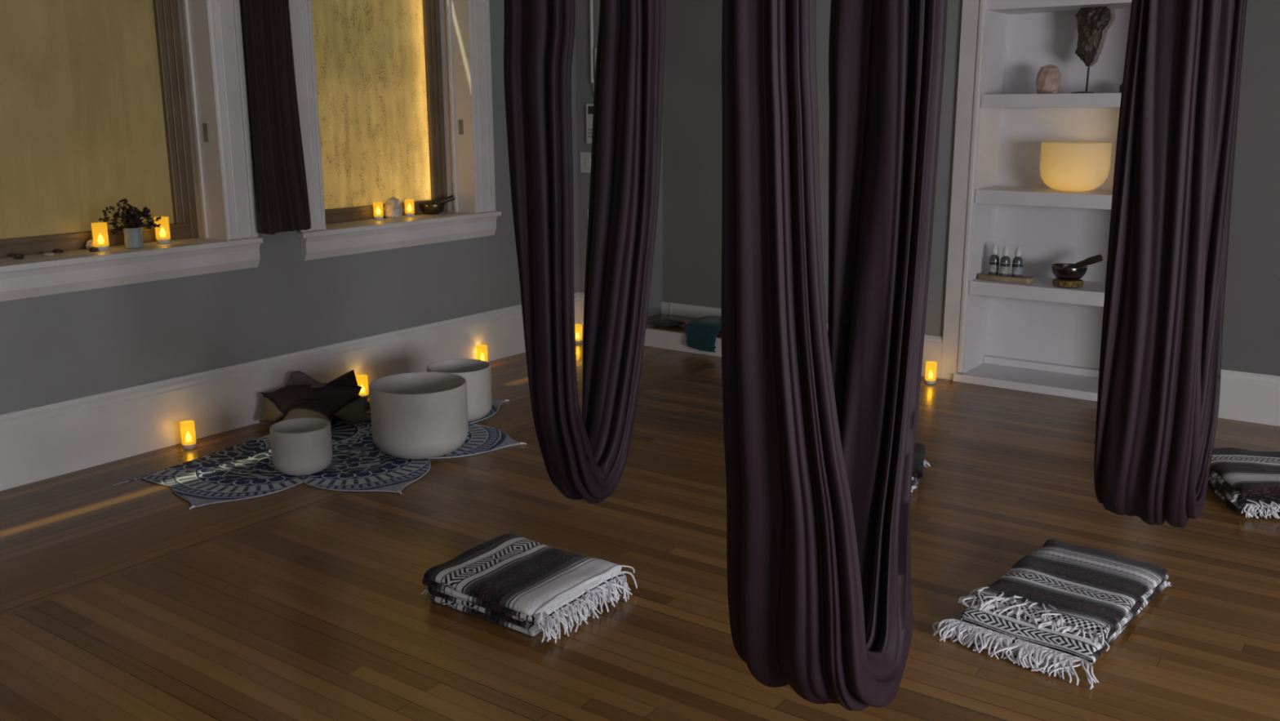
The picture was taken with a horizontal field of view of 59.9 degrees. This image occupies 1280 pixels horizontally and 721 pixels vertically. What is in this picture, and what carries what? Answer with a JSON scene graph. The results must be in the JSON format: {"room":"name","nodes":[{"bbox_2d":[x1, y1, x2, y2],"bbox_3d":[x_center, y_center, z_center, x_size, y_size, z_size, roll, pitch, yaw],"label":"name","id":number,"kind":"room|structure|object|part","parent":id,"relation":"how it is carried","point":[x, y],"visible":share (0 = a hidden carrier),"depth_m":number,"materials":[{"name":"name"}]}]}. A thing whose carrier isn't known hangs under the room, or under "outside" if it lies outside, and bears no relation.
{"room":"exercise studio","nodes":[
{"label":"exercise studio","id":0,"kind":"room"},
{"bbox_2d":[0,0,579,414],"bbox_3d":[-2.630,-0.983,4.363,0.270,3.000,9.200,9,16,35],"label":"wall","id":1,"kind":"structure","parent":0,"point":[55,348],"depth_m":5.39,"materials":[{"name":"grey paint"}]},
{"bbox_2d":[0,0,262,301],"bbox_3d":[-2.663,-1.265,4.184,0.314,2.110,2.522,9,16,35],"label":"window","id":2,"kind":"structure","parent":1,"relation":"in","point":[103,103],"depth_m":4.92,"materials":[{"name":"white paint"}]},
{"bbox_2d":[13,253,24,258],"bbox_3d":[-2.550,-0.429,4.558,0.039,0.022,0.037,9,16,35],"label":"pebble","id":3,"kind":"object","parent":2,"relation":"on","point":[20,255],"visible":1,"depth_m":4.55,"materials":[{"name":"black stone"}]},
{"bbox_2d":[41,252,54,255],"bbox_3d":[-2.485,-0.448,4.664,0.066,0.012,0.047,9,16,35],"label":"stone","id":4,"kind":"object","parent":2,"relation":"on","point":[44,253],"visible":1,"depth_m":4.65,"materials":[{"name":"beige stone"}]},
{"bbox_2d":[53,248,63,253],"bbox_3d":[-2.490,-0.470,4.756,0.043,0.014,0.039,9,16,35],"label":"pebble","id":5,"kind":"object","parent":2,"relation":"on","point":[56,251],"visible":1,"depth_m":4.75,"materials":[{"name":"black stone"}]},
{"bbox_3d":[-2.772,-1.142,4.298,0.004,1.400,1.990,9,16,35],"label":"pane","id":6,"kind":"part","parent":2,"relation":"part of","materials":[{"name":"clear glass"}]},
{"bbox_2d":[85,239,98,249],"bbox_3d":[-2.395,-0.509,4.858,0.060,0.045,0.061,3,13,12],"label":"stone","id":7,"kind":"object","parent":2,"relation":"on","point":[91,242],"visible":0.67,"depth_m":4.83,"materials":[{"name":"beige stone"}]},
{"bbox_2d":[88,246,98,251],"bbox_3d":[-2.356,-0.481,4.788,0.038,0.020,0.039,9,16,35],"label":"pebble","id":8,"kind":"object","parent":2,"relation":"on","point":[92,248],"visible":1,"depth_m":4.78,"materials":[{"name":"black stone"}]},
{"bbox_3d":[-2.764,-1.105,4.302,0.056,1.455,2.166,9,16,35],"label":"sash","id":9,"kind":"part","parent":2,"relation":"part of","materials":[{"name":"brown paint"}]},
{"bbox_2d":[94,233,109,250],"bbox_3d":[-2.343,-0.538,4.820,0.062,0.118,0.062,9,16,35],"label":"candle","id":10,"kind":"object","parent":2,"relation":"on","point":[100,246],"visible":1,"depth_m":4.81,"materials":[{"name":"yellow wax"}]},
{"bbox_2d":[97,197,161,248],"bbox_3d":[-2.241,-0.606,4.884,0.246,0.221,0.172,-5,14,-20],"label":"potted plant","id":11,"kind":"object","parent":2,"relation":"on","point":[133,238],"visible":1,"depth_m":4.86,"materials":[{"name":"green plant"}]},
{"bbox_3d":[-2.235,-0.634,4.877,0.136,0.131,0.222,1,13,6],"label":"stem","id":12,"kind":"part","parent":11,"relation":"part of","materials":[{"name":"green plant"}]},
{"bbox_2d":[156,226,170,243],"bbox_3d":[-2.184,-0.597,5.077,0.062,0.118,0.062,9,16,35],"label":"candle","id":13,"kind":"object","parent":2,"relation":"on","point":[163,239],"visible":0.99,"depth_m":5.07,"materials":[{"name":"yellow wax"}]},
{"bbox_3d":[-2.002,-1.052,5.118,0.035,0.085,0.005,9,16,35],"label":"strike plate","id":14,"kind":"part","parent":2,"relation":"part of","materials":[{"name":"grey metal"}]},
{"bbox_3d":[-2.569,-1.323,4.107,0.036,1.965,2.500,9,16,35],"label":"casing","id":15,"kind":"part","parent":2,"relation":"part of","materials":[{"name":"white paint"}]},
{"bbox_2d":[243,0,311,234],"bbox_3d":[-1.710,-1.516,5.155,0.056,1.842,0.600,9,16,35],"label":"curtain","id":16,"kind":"object","parent":2,"relation":"hanging from","point":[282,205],"visible":1,"depth_m":5.21,"materials":[{"name":"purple fabric"}]},
{"bbox_2d":[0,292,580,490],"bbox_3d":[-2.705,0.411,4.309,0.024,0.305,7.920,9,16,35],"label":"baseboard","id":17,"kind":"structure","parent":1,"relation":"attached to","point":[37,443],"depth_m":5.20,"materials":[{"name":"white paint"}]},
{"bbox_2d":[288,0,501,260],"bbox_3d":[-1.373,-1.667,5.936,0.314,2.110,1.435,9,16,35],"label":"window","id":18,"kind":"structure","parent":1,"relation":"in","point":[394,97],"depth_m":6.19,"materials":[{"name":"white paint"}]},
{"bbox_3d":[-1.488,-1.543,6.042,0.004,1.400,0.895,9,16,35],"label":"pane","id":19,"kind":"part","parent":18,"relation":"part of","materials":[{"name":"clear glass"}]},
{"bbox_2d":[373,206,383,219],"bbox_3d":[-1.443,-0.825,6.120,0.054,0.095,0.054,9,16,35],"label":"candle","id":20,"kind":"object","parent":18,"relation":"on","point":[378,216],"visible":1,"depth_m":6.11,"materials":[{"name":"yellow plastic"}]},
{"bbox_3d":[-1.480,-1.505,6.045,0.056,1.455,1.071,9,16,35],"label":"sash","id":21,"kind":"part","parent":18,"relation":"part of","materials":[{"name":"brown paint"}]},
{"bbox_2d":[383,196,403,218],"bbox_3d":[-1.378,-0.857,6.209,0.106,0.118,0.101,4,14,19],"label":"crystal","id":22,"kind":"object","parent":18,"relation":"on","point":[393,208],"visible":1,"depth_m":6.17},
{"bbox_2d":[404,203,414,216],"bbox_3d":[-1.309,-0.867,6.303,0.054,0.095,0.054,9,16,35],"label":"candle","id":23,"kind":"object","parent":18,"relation":"on","point":[410,213],"visible":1,"depth_m":6.29,"materials":[{"name":"yellow plastic"}]},
{"bbox_2d":[419,195,454,213],"bbox_3d":[-1.189,-0.908,6.459,0.154,0.107,0.190,9,16,35],"label":"bowl","id":24,"kind":"object","parent":18,"relation":"on","point":[435,207],"visible":1,"depth_m":6.41,"materials":[{"name":"brown metal"}]},
{"bbox_3d":[-1.037,-1.352,6.428,0.035,0.085,0.005,9,16,35],"label":"strike plate","id":25,"kind":"part","parent":18,"relation":"part of","materials":[{"name":"grey metal"}]},
{"bbox_2d":[0,337,1279,720],"bbox_3d":[0.657,1.050,2.410,8.410,0.120,9.200,9,16,35],"label":"floor","id":26,"kind":"structure","parent":0,"point":[126,601],"depth_m":3.60,"materials":[{"name":"brown wood"}]},
{"bbox_2d":[182,431,195,448],"bbox_3d":[-2.055,0.337,5.048,0.062,0.118,0.062,9,16,35],"label":"candle","id":27,"kind":"object","parent":26,"relation":"on","point":[188,443],"visible":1,"depth_m":5.04,"materials":[{"name":"yellow plastic"}]},
{"bbox_2d":[112,399,526,509],"bbox_3d":[-1.217,0.388,5.051,1.149,0.012,1.922,8,15,32],"label":"rug","id":28,"kind":"object","parent":26,"relation":"on","point":[245,470],"visible":0.55,"depth_m":4.71,"materials":[{"name":"fabric"}]},
{"bbox_2d":[269,417,332,475],"bbox_3d":[-1.422,0.368,4.668,0.245,0.198,0.245,9,16,35],"label":"bowl","id":29,"kind":"object","parent":28,"relation":"on","point":[300,446],"visible":1,"depth_m":4.58,"materials":[{"name":"ceramic"}]},
{"bbox_2d":[258,369,371,424],"bbox_3d":[-1.565,0.174,5.422,0.561,0.231,0.362,0,13,3],"label":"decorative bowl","id":30,"kind":"object","parent":28,"relation":"on","point":[303,396],"visible":0.94,"depth_m":5.33,"materials":[{"name":"brown fabric"}]},
{"bbox_3d":[-1.726,0.206,5.337,0.260,0.093,0.069,3,13,14],"label":"dark panel","id":31,"kind":"part","parent":30,"relation":"part of","materials":[{"name":"brown fabric"}]},
{"bbox_3d":[-1.582,0.219,5.330,0.260,0.103,0.070,0,13,3],"label":"dark panel","id":32,"kind":"part","parent":30,"relation":"part of","materials":[{"name":"brown fabric"}]},
{"bbox_3d":[-1.582,0.153,5.424,0.460,0.050,0.280,0,13,3],"label":"panel","id":33,"kind":"part","parent":30,"relation":"part of","materials":[{"name":"brown fabric"}]},
{"bbox_3d":[-1.466,0.210,5.324,0.245,0.093,0.069,-2,13,-10],"label":"dark panel","id":34,"kind":"part","parent":30,"relation":"part of","materials":[{"name":"brown fabric"}]},
{"bbox_2d":[368,371,468,458],"bbox_3d":[-0.977,0.250,4.925,0.422,0.312,0.422,9,16,35],"label":"bowl","id":35,"kind":"object","parent":28,"relation":"on","point":[421,415],"visible":1,"depth_m":4.77,"materials":[{"name":"ceramic"}]},
{"bbox_2d":[426,358,492,422],"bbox_3d":[-0.887,0.153,5.462,0.312,0.262,0.312,9,16,35],"label":"bowl","id":36,"kind":"object","parent":28,"relation":"on","point":[477,373],"visible":0.48,"depth_m":5.39,"materials":[{"name":"ceramic"}]},
{"bbox_2d":[359,384,368,397],"bbox_3d":[-1.478,0.140,5.907,0.062,0.118,0.062,9,16,35],"label":"candle","id":37,"kind":"object","parent":26,"relation":"on","point":[362,393],"visible":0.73,"depth_m":5.90,"materials":[{"name":"yellow plastic"}]},
{"bbox_2d":[480,353,486,361],"bbox_3d":[-0.944,-0.030,6.649,0.062,0.118,0.062,9,16,35],"label":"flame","id":38,"kind":"object","parent":26,"relation":"on","point":[482,357],"visible":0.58,"depth_m":6.64,"materials":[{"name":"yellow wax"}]},
{"bbox_2d":[420,533,637,643],"bbox_3d":[-0.336,0.690,3.491,0.579,0.106,0.495,10,16,37],"label":"folded blanket","id":39,"kind":"object","parent":26,"relation":"on","point":[511,580],"visible":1,"depth_m":3.39,"materials":[{"name":"fabric"}]},
{"bbox_2d":[575,331,582,342],"bbox_3d":[-0.409,-0.176,7.283,0.062,0.118,0.062,9,16,35],"label":"candle","id":40,"kind":"object","parent":26,"relation":"on","point":[578,340],"visible":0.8,"depth_m":7.28,"materials":[{"name":"yellow plastic"}]},
{"bbox_2d":[911,442,929,492],"bbox_3d":[0.916,0.419,4.668,0.594,0.104,0.505,3,13,15],"label":"folded blanket","id":41,"kind":"object","parent":26,"relation":"on","point":[919,461],"visible":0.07,"depth_m":4.49,"materials":[{"name":"black fabric"}]},
{"bbox_2d":[924,369,935,383],"bbox_3d":[1.621,0.067,6.185,0.062,0.118,0.062,9,16,35],"label":"candle","id":42,"kind":"object","parent":26,"relation":"on","point":[930,380],"visible":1,"depth_m":6.18,"materials":[{"name":"yellow plastic"}]},
{"bbox_2d":[932,539,1172,689],"bbox_3d":[1.287,0.724,3.374,0.484,0.081,0.862,11,17,39],"label":"folded blanket","id":43,"kind":"object","parent":26,"relation":"on","point":[1061,601],"visible":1,"depth_m":3.26,"materials":[{"name":"black fabric"}]},
{"bbox_2d":[1207,447,1279,519],"bbox_3d":[2.525,0.478,4.375,0.542,0.109,0.630,2,13,8],"label":"folded blanket","id":44,"kind":"object","parent":26,"relation":"on","point":[1247,481],"visible":0.92,"depth_m":4.30,"materials":[{"name":"fabric"}]},
{"bbox_2d":[662,0,722,308],"bbox_3d":[1.097,-1.568,6.883,2.150,3.000,0.250,9,16,35],"label":"wall","id":45,"kind":"structure","parent":0,"point":[692,101],"depth_m":7.32,"materials":[{"name":"grey paint"}]},
{"bbox_2d":[661,301,720,317],"bbox_3d":[0.535,-0.307,7.416,0.950,0.082,0.020,9,16,35],"label":"baseboard","id":46,"kind":"structure","parent":45,"relation":"attached to","point":[668,308],"depth_m":7.56,"materials":[{"name":"white paint"}]},
{"bbox_2d":[574,0,963,373],"bbox_3d":[1.192,-1.462,6.419,3.500,3.000,0.541,8,15,33],"label":"wall","id":47,"kind":"structure","parent":0,"point":[935,316],"depth_m":6.41,"materials":[{"name":"grey paint"}]},
{"bbox_2d":[580,151,591,173],"bbox_3d":[-0.330,-1.277,7.164,0.145,0.132,0.016,9,16,35],"label":"switch plate","id":48,"kind":"object","parent":47,"relation":"attached to","point":[585,157],"visible":0.73,"depth_m":7.17,"materials":[{"name":"white plastic"}]},
{"bbox_2d":[586,103,593,143],"bbox_3d":[-0.299,-1.511,7.081,0.104,0.250,0.026,9,16,35],"label":"controller","id":49,"kind":"object","parent":47,"relation":"attached to","point":[589,107],"visible":0.55,"depth_m":7.08,"materials":[{"name":"white plastic"}]},
{"bbox_2d":[589,0,594,93],"bbox_3d":[-0.279,-2.338,6.873,0.082,1.484,0.021,9,16,35],"label":"cable conduit","id":50,"kind":"object","parent":47,"relation":"attached to","point":[591,2],"visible":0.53,"depth_m":6.96,"materials":[{"name":"white plastic"}]},
{"bbox_2d":[594,47,596,66],"bbox_3d":[-0.265,-1.865,6.972,0.030,0.190,0.030,9,16,35],"label":"conduit cover","id":51,"kind":"object","parent":47,"relation":"attached to","point":[595,48],"visible":0.21,"depth_m":6.95,"materials":[{"name":"white plastic"}]},
{"bbox_2d":[644,313,721,356],"bbox_3d":[0.387,-0.166,7.236,0.950,0.115,0.530,9,16,35],"label":"trim","id":52,"kind":"structure","parent":47,"relation":"attached to","point":[674,338],"depth_m":7.09,"materials":[{"name":"white paint"}]},
{"bbox_2d":[649,319,685,327],"bbox_3d":[0.183,-0.245,7.257,0.216,0.037,0.166,8,15,31],"label":"mat","id":53,"kind":"object","parent":52,"relation":"on","point":[663,322],"visible":1,"depth_m":7.21,"materials":[{"name":"grey fabric"}]},
{"bbox_2d":[685,315,720,352],"bbox_3d":[0.471,-0.186,7.031,0.266,0.176,0.421,9,16,35],"label":"towel","id":54,"kind":"object","parent":52,"relation":"on","point":[701,333],"visible":0.8,"depth_m":6.88,"materials":[{"name":"fabric"}]},
{"bbox_2d":[578,291,1279,426],"bbox_3d":[2.896,0.143,5.411,7.815,0.305,0.249,8,15,33],"label":"baseboard","id":55,"kind":"structure","parent":47,"relation":"attached to","point":[1248,397],"depth_m":5.41,"materials":[{"name":"white paint"}]},
{"bbox_2d":[940,0,1131,401],"bbox_3d":[2.281,-1.318,5.769,1.175,3.000,0.405,9,16,35],"label":"trim","id":56,"kind":"structure","parent":47,"relation":"attached to","point":[984,23],"depth_m":6.06,"materials":[{"name":"white paint"}]},
{"bbox_3d":[2.181,-1.287,5.634,1.175,3.000,0.026,9,16,35],"label":"casing","id":57,"kind":"part","parent":56,"relation":"part of","materials":[{"name":"white paint"}]},
{"bbox_3d":[2.295,-0.845,5.896,0.936,2.020,0.360,9,16,35],"label":"panel","id":58,"kind":"part","parent":56,"relation":"part of","materials":[{"name":"white paint"}]},
{"bbox_2d":[986,8,1130,368],"bbox_3d":[4.170,-1.101,4.785,5.350,3.000,0.160,9,16,35],"label":"panel","id":59,"kind":"object","parent":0,"point":[1046,331],"depth_m":6.13,"materials":[{"name":"white paint"}]},
{"bbox_2d":[968,275,1105,306],"bbox_3d":[2.295,-0.377,5.999,0.920,0.074,0.366,9,16,35],"label":"wall shelf","id":60,"kind":"object","parent":59,"relation":"attached to","point":[1091,293],"visible":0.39,"depth_m":5.92,"materials":[{"name":"white paint"}]},
{"bbox_2d":[977,272,1035,283],"bbox_3d":[2.014,-0.454,6.110,0.307,0.028,0.111,9,16,35],"label":"wood slice","id":61,"kind":"object","parent":60,"relation":"on","point":[984,276],"visible":0.98,"depth_m":6.06,"materials":[{"name":"brown wood"}]},
{"bbox_2d":[988,244,999,274],"bbox_3d":[1.964,-0.561,6.148,0.056,0.166,0.055,9,16,35],"label":"dropper bottle","id":62,"kind":"object","parent":61,"relation":"on","point":[993,264],"visible":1,"depth_m":6.13,"materials":[{"name":"grey glass"}]},
{"bbox_3d":[1.964,-0.536,6.154,0.053,0.114,0.052,9,16,35],"label":"bottle glass","id":63,"kind":"part","parent":62,"relation":"part of","materials":[{"name":"black glass"}]},
{"bbox_2d":[999,245,1010,275],"bbox_3d":[2.003,-0.547,6.084,0.056,0.166,0.055,9,16,35],"label":"spray bottle","id":64,"kind":"object","parent":61,"relation":"on","point":[1005,261],"visible":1,"depth_m":6.07,"materials":[{"name":"grey glass"}]},
{"bbox_3d":[2.003,-0.521,6.090,0.053,0.114,0.052,9,16,35],"label":"bottle glass","id":65,"kind":"part","parent":64,"relation":"part of","materials":[{"name":"glass"}]},
{"bbox_2d":[1011,245,1022,276],"bbox_3d":[2.063,-0.542,6.060,0.056,0.166,0.055,9,16,35],"label":"spray bottle","id":66,"kind":"object","parent":61,"relation":"on","point":[1017,264],"visible":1,"depth_m":6.04,"materials":[{"name":"grey glass"}]},
{"bbox_3d":[2.063,-0.516,6.066,0.053,0.114,0.052,9,16,35],"label":"bottle glass","id":67,"kind":"part","parent":66,"relation":"part of","materials":[{"name":"glass"}]},
{"bbox_2d":[1052,277,1084,288],"bbox_3d":[2.279,-0.415,5.911,0.158,0.040,0.158,9,16,35],"label":"cushion","id":68,"kind":"object","parent":60,"relation":"on","point":[1071,282],"depth_m":5.85,"materials":[{"name":"gold fabric"}]},
{"bbox_2d":[1050,253,1102,288],"bbox_3d":[2.308,-0.480,5.875,0.258,0.183,0.185,9,16,35],"label":"bowl","id":69,"kind":"object","parent":60,"relation":"on","point":[1067,274],"visible":1,"depth_m":5.84,"materials":[{"name":"gold metal"}]},
{"bbox_2d":[974,185,1112,209],"bbox_3d":[2.293,-0.863,5.889,0.920,0.074,0.366,9,16,35],"label":"wall shelf","id":70,"kind":"object","parent":59,"relation":"attached to","point":[1003,195],"visible":0.53,"depth_m":5.82,"materials":[{"name":"white paint"}]},
{"bbox_2d":[1040,141,1111,191],"bbox_3d":[2.293,-1.023,5.856,0.346,0.253,0.346,9,16,35],"label":"crystal bowl","id":71,"kind":"object","parent":70,"relation":"on","point":[1064,166],"visible":1,"depth_m":5.72,"materials":[{"name":"glass"}]},
{"bbox_2d":[981,93,1121,107],"bbox_3d":[2.292,-1.353,5.778,0.920,0.070,0.366,9,16,35],"label":"wall shelf","id":72,"kind":"object","parent":59,"relation":"attached to","point":[1053,100],"visible":0.56,"depth_m":5.68,"materials":[{"name":"white paint"}]},
{"bbox_2d":[1035,64,1061,93],"bbox_3d":[2.144,-1.475,5.822,0.121,0.150,0.107,2,13,8],"label":"crystal","id":73,"kind":"object","parent":72,"relation":"on","point":[1048,79],"visible":0.93,"depth_m":5.79},
{"bbox_2d":[1071,6,1115,93],"bbox_3d":[2.314,-1.593,5.684,0.193,0.440,0.116,9,16,35],"label":"sculpture","id":74,"kind":"object","parent":72,"relation":"on","point":[1093,24],"visible":0.99,"depth_m":5.66,"materials":[{"name":"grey stone"}]},
{"bbox_3d":[2.307,-1.467,5.718,0.012,0.162,0.010,9,16,35],"label":"rod","id":75,"kind":"part","parent":74,"relation":"part of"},
{"bbox_2d":[1119,84,1122,93],"bbox_3d":[2.472,-1.383,5.639,0.060,0.050,0.072,-9,16,-35],"label":"stone","id":76,"kind":"object","parent":72,"relation":"on","point":[1121,85],"visible":0.16,"depth_m":5.64,"materials":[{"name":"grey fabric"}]},
{"bbox_2d":[1221,0,1279,376],"bbox_3d":[4.433,-0.989,4.288,4.330,3.000,0.360,9,16,35],"label":"wall","id":77,"kind":"structure","parent":0,"point":[1251,340],"depth_m":5.25,"materials":[{"name":"grey paint"}]},
{"bbox_3d":[0.647,-1.992,1.718,8.410,0.120,9.200,9,16,35],"label":"ceiling","id":78,"kind":"structure","parent":0,"visible":0},
{"bbox_2d":[503,0,665,503],"bbox_3d":[-0.148,-0.884,3.225,0.242,2.703,0.578,9,16,35],"label":"hammock","id":79,"kind":"object","parent":78,"relation":"hanging from","point":[585,455],"visible":1,"depth_m":3.33,"materials":[{"name":"fabric"}]},
{"bbox_2d":[720,0,947,711],"bbox_3d":[0.350,-0.605,1.976,0.286,2.698,0.596,9,16,35],"label":"hammock","id":80,"kind":"object","parent":78,"relation":"hanging from","point":[820,423],"visible":1,"depth_m":2.09,"materials":[{"name":"fabric"}]},
{"bbox_2d":[1093,0,1247,528],"bbox_3d":[1.453,-0.835,2.893,0.275,2.663,0.610,9,16,35],"label":"hammock","id":81,"kind":"object","parent":78,"relation":"hanging from","point":[1160,370],"visible":1,"depth_m":2.87,"materials":[{"name":"fabric"}]}
]}

